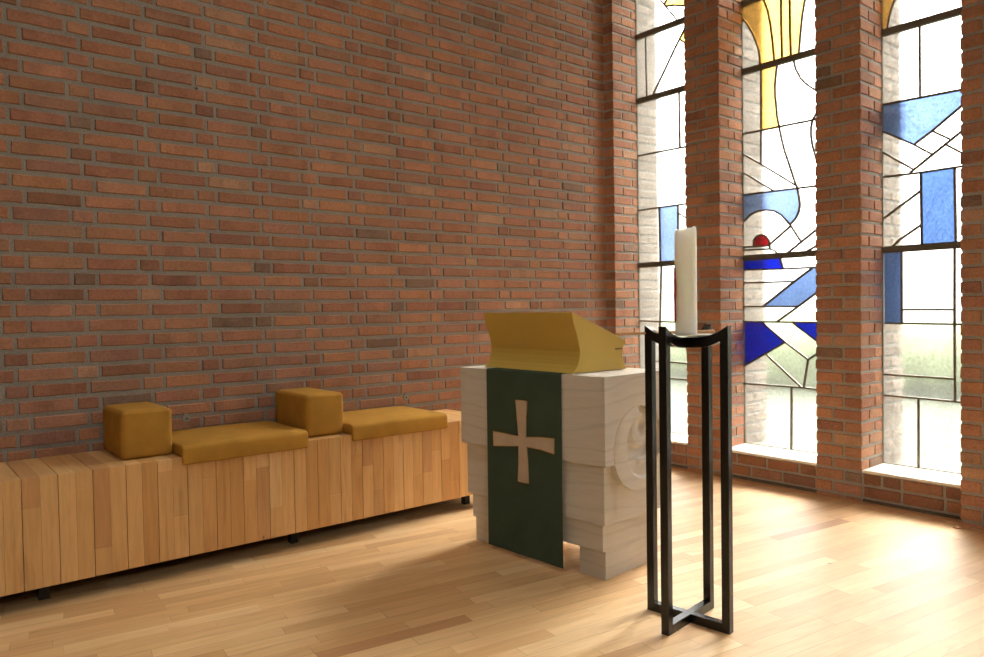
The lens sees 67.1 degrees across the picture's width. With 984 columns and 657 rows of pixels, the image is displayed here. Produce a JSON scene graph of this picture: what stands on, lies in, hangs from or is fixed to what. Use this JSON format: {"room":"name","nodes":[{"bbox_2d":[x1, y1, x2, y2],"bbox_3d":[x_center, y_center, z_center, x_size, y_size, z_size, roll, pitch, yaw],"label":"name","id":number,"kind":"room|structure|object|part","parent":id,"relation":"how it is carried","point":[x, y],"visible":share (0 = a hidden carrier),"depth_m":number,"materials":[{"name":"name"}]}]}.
{"room":"house of worship","nodes":[
{"label":"house of worship","id":0,"kind":"room"},
{"bbox_2d":[0,0,606,461],"bbox_3d":[-2.647,-1.341,3.174,9.000,5.004,0.255,-2,2,-39],"label":"wall","id":1,"kind":"structure","parent":0,"point":[210,209],"depth_m":4.20,"materials":[{"name":"brick"}]},
{"bbox_2d":[0,469,983,656],"bbox_3d":[0.052,1.258,0.089,9.500,0.120,8.400,-2,2,-39],"label":"floor","id":2,"kind":"structure","parent":0,"point":[814,576],"depth_m":3.11,"materials":[{"name":"brown wood"}]},
{"bbox_2d":[0,409,472,600],"bbox_3d":[-1.353,0.853,3.778,3.123,0.542,0.483,-2,2,-39],"label":"wooden bench","id":3,"kind":"object","parent":2,"relation":"on","point":[65,518],"visible":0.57,"depth_m":3.45,"materials":[{"name":"brown wood"}]},
{"bbox_3d":[-1.911,1.106,3.160,0.040,0.086,0.040,-2,2,-39],"label":"leg","id":4,"kind":"part","parent":3,"relation":"part of","materials":[{"name":"metal"}]},
{"bbox_2d":[103,402,171,459],"bbox_3d":[-1.698,0.480,3.552,0.230,0.225,0.378,-2,2,-39],"label":"cushion","id":5,"kind":"object","parent":3,"relation":"on","point":[135,430],"visible":1,"depth_m":3.42,"materials":[{"name":"fabric"}]},
{"bbox_2d":[172,421,307,464],"bbox_3d":[-1.329,0.567,3.772,0.618,0.092,0.501,-2,2,-39],"label":"seat cushion","id":6,"kind":"object","parent":3,"relation":"on","point":[212,443],"visible":0.93,"depth_m":3.63,"materials":[{"name":"fabric"}]},
{"bbox_3d":[-1.039,1.074,3.878,0.040,0.086,0.040,-2,2,-39],"label":"leg","id":7,"kind":"part","parent":3,"relation":"part of","materials":[{"name":"metal"}]},
{"bbox_2d":[275,387,342,436],"bbox_3d":[-1.009,0.454,4.091,0.224,0.228,0.420,-2,2,-39],"label":"cushion","id":8,"kind":"object","parent":3,"relation":"on","point":[319,412],"visible":0.84,"depth_m":3.95,"materials":[{"name":"fabric"}]},
{"bbox_2d":[343,406,446,440],"bbox_3d":[-0.655,0.542,4.327,0.620,0.092,0.501,-2,2,-39],"label":"seat cushion","id":9,"kind":"object","parent":3,"relation":"on","point":[364,424],"visible":0.84,"depth_m":4.17,"materials":[{"name":"fabric"}]},
{"bbox_3d":[-0.165,1.042,4.598,0.040,0.086,0.040,-2,2,-39],"label":"leg","id":10,"kind":"part","parent":3,"relation":"part of","materials":[{"name":"metal"}]},
{"bbox_2d":[460,365,659,579],"bbox_3d":[0.335,0.649,3.690,0.470,0.903,0.939,-2,2,-43],"label":"altar","id":11,"kind":"object","parent":2,"relation":"on","point":[604,428],"visible":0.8,"depth_m":3.33,"materials":[{"name":"stone"},{"name":"green cloth"}]},
{"bbox_2d":[486,368,564,567],"bbox_3d":[0.239,0.640,3.621,0.264,0.886,0.492,-2,2,-43],"label":"altar cloth","id":12,"kind":"object","parent":11,"relation":"hanging from","point":[524,412],"visible":0.96,"depth_m":3.52,"materials":[{"name":"green fabric"}]},
{"bbox_2d":[484,312,625,373],"bbox_3d":[0.301,0.056,3.690,0.364,0.275,0.639,-2,2,-39],"label":"book stand","id":13,"kind":"object","parent":11,"relation":"on","point":[561,342],"visible":1,"depth_m":3.50,"materials":[{"name":"paint"}]},
{"bbox_3d":[0.181,0.063,3.593,0.055,0.271,0.637,-2,2,-39],"label":"panel","id":14,"kind":"part","parent":13,"relation":"part of","materials":[{"name":"paint"}]},
{"bbox_3d":[0.499,0.063,3.445,0.351,0.269,0.006,-2,2,-39],"label":"panel","id":15,"kind":"part","parent":13,"relation":"part of","materials":[{"name":"paint"}]},
{"bbox_2d":[644,324,732,635],"bbox_3d":[0.743,0.552,2.823,0.266,1.128,0.266,-1,1,-1],"label":"candle stand","id":16,"kind":"object","parent":2,"relation":"on","point":[663,337],"visible":0.96,"depth_m":2.73,"materials":[{"name":"metal"}]},
{"bbox_3d":[0.629,0.551,2.932,0.031,1.128,0.031,1,2,44],"label":"leg","id":17,"kind":"part","parent":16,"relation":"part of","materials":[{"name":"black metal"}]},
{"bbox_3d":[0.634,0.556,2.709,0.031,1.128,0.031,1,2,44],"label":"leg","id":18,"kind":"part","parent":16,"relation":"part of","materials":[{"name":"black metal"}]},
{"bbox_2d":[674,226,696,333],"bbox_3d":[0.732,-0.182,2.804,0.081,0.404,0.081,-2,2,-39],"label":"candle","id":19,"kind":"object","parent":16,"relation":"on","point":[685,240],"visible":1,"depth_m":2.77,"materials":[{"name":"wax"}]},
{"bbox_3d":[0.735,0.023,2.809,0.192,0.004,0.192,1,2,44],"label":"drip plate","id":20,"kind":"part","parent":16,"relation":"part of","materials":[{"name":"metal"}]},
{"bbox_3d":[0.853,0.547,2.937,0.031,1.128,0.031,1,2,44],"label":"leg","id":21,"kind":"part","parent":16,"relation":"part of","materials":[{"name":"black metal"}]},
{"bbox_3d":[0.857,0.553,2.714,0.031,1.128,0.031,1,2,44],"label":"leg","id":22,"kind":"part","parent":16,"relation":"part of","materials":[{"name":"black metal"}]},
{"bbox_2d":[603,0,983,528],"bbox_3d":[3.628,-1.435,3.014,0.694,5.000,8.023,-2,2,-39],"label":"wall","id":23,"kind":"structure","parent":0,"point":[848,34],"depth_m":4.70,"materials":[{"name":"brick"}]},
{"bbox_2d":[635,0,687,444],"bbox_3d":[1.411,-1.202,5.818,0.624,4.340,0.693,-2,2,-39],"label":"window","id":24,"kind":"structure","parent":23,"relation":"in","point":[676,437],"depth_m":5.88,"materials":[{"name":"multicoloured glass"}]},
{"bbox_3d":[1.395,-0.737,5.845,0.003,0.451,0.178,-2,2,-39],"label":"pale blue glass","id":25,"kind":"part","parent":24,"relation":"part of","materials":[{"name":"blue glass"}]},
{"bbox_3d":[1.321,0.836,5.761,0.297,0.016,0.663,-2,2,-39],"label":"sill","id":26,"kind":"part","parent":24,"relation":"part of","materials":[{"name":"stone"}]},
{"bbox_2d":[732,0,817,464],"bbox_3d":[2.026,-1.192,5.072,0.624,4.340,0.692,-2,2,-39],"label":"window","id":27,"kind":"structure","parent":23,"relation":"in","point":[760,339],"depth_m":5.12,"materials":[{"name":"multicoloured glass"}]},
{"bbox_3d":[1.903,-0.620,5.233,0.003,0.082,0.123,-2,2,-39],"label":"red glass","id":28,"kind":"part","parent":27,"relation":"part of","materials":[{"name":"red glass"}]},
{"bbox_3d":[1.946,-0.835,5.171,0.003,0.245,0.423,-2,2,-39],"label":"pale blue glass","id":29,"kind":"part","parent":27,"relation":"part of","materials":[{"name":"blue glass"}]},
{"bbox_3d":[1.933,0.845,5.019,0.297,0.016,0.673,-2,2,-39],"label":"sill","id":30,"kind":"part","parent":27,"relation":"part of","materials":[{"name":"stone"}]},
{"bbox_3d":[2.036,-0.112,5.094,0.003,0.774,0.683,-2,2,-39],"label":"royal blue glass","id":31,"kind":"part","parent":27,"relation":"part of","materials":[{"name":"blue glass"}]},
{"bbox_3d":[2.082,-0.295,5.030,0.003,0.293,0.528,-2,2,-39],"label":"sky blue glass","id":32,"kind":"part","parent":27,"relation":"part of","materials":[{"name":"blue glass"}]},
{"bbox_2d":[671,466,983,532],"bbox_3d":[3.401,1.066,2.903,0.144,0.014,7.890,-2,2,-39],"label":"baseboard","id":33,"kind":"structure","parent":23,"relation":"attached to","point":[958,526],"depth_m":4.47,"materials":[{"name":"brown wood"}]},
{"bbox_2d":[862,0,961,487],"bbox_3d":[2.599,-1.184,4.376,0.624,4.340,0.564,-2,2,-39],"label":"window","id":34,"kind":"structure","parent":23,"relation":"in","point":[911,120],"depth_m":4.41,"materials":[{"name":"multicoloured glass"}]},
{"bbox_3d":[2.466,-0.259,4.565,0.003,0.453,0.103,-2,2,-39],"label":"slate blue glass","id":35,"kind":"part","parent":34,"relation":"part of","materials":[{"name":"blue glass"}]},
{"bbox_3d":[2.503,0.854,4.326,0.297,0.016,0.550,-2,2,-39],"label":"sill","id":36,"kind":"part","parent":34,"relation":"part of","materials":[{"name":"stone"}]},
{"bbox_3d":[2.593,-1.238,4.368,0.003,0.276,0.554,-2,2,-39],"label":"sky blue glass","id":37,"kind":"part","parent":34,"relation":"part of","materials":[{"name":"blue glass"}]},
{"bbox_3d":[2.620,-0.706,4.358,0.003,0.442,0.188,-2,2,-39],"label":"blue glass","id":38,"kind":"part","parent":34,"relation":"part of","materials":[{"name":"blue glass"}]},
{"label":"outside","id":39,"kind":"structure","parent":0,"visible":0},
{"bbox_2d":[671,321,961,472],"bbox_3d":[24.341,0.545,25.267,59.380,0.250,80.000,-2,2,-39],"label":"lawn","id":40,"kind":"structure","parent":39,"point":[940,422],"depth_m":9.04,"materials":[{"name":"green plant"}]},
{"bbox_2d":[661,308,961,398],"bbox_3d":[9.200,0.359,8.687,2.333,1.445,23.043,-2,2,-39],"label":"hedge","id":41,"kind":"object","parent":40,"relation":"on","point":[927,349],"visible":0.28,"depth_m":11.65,"materials":[{"name":"green plant"}]}
]}

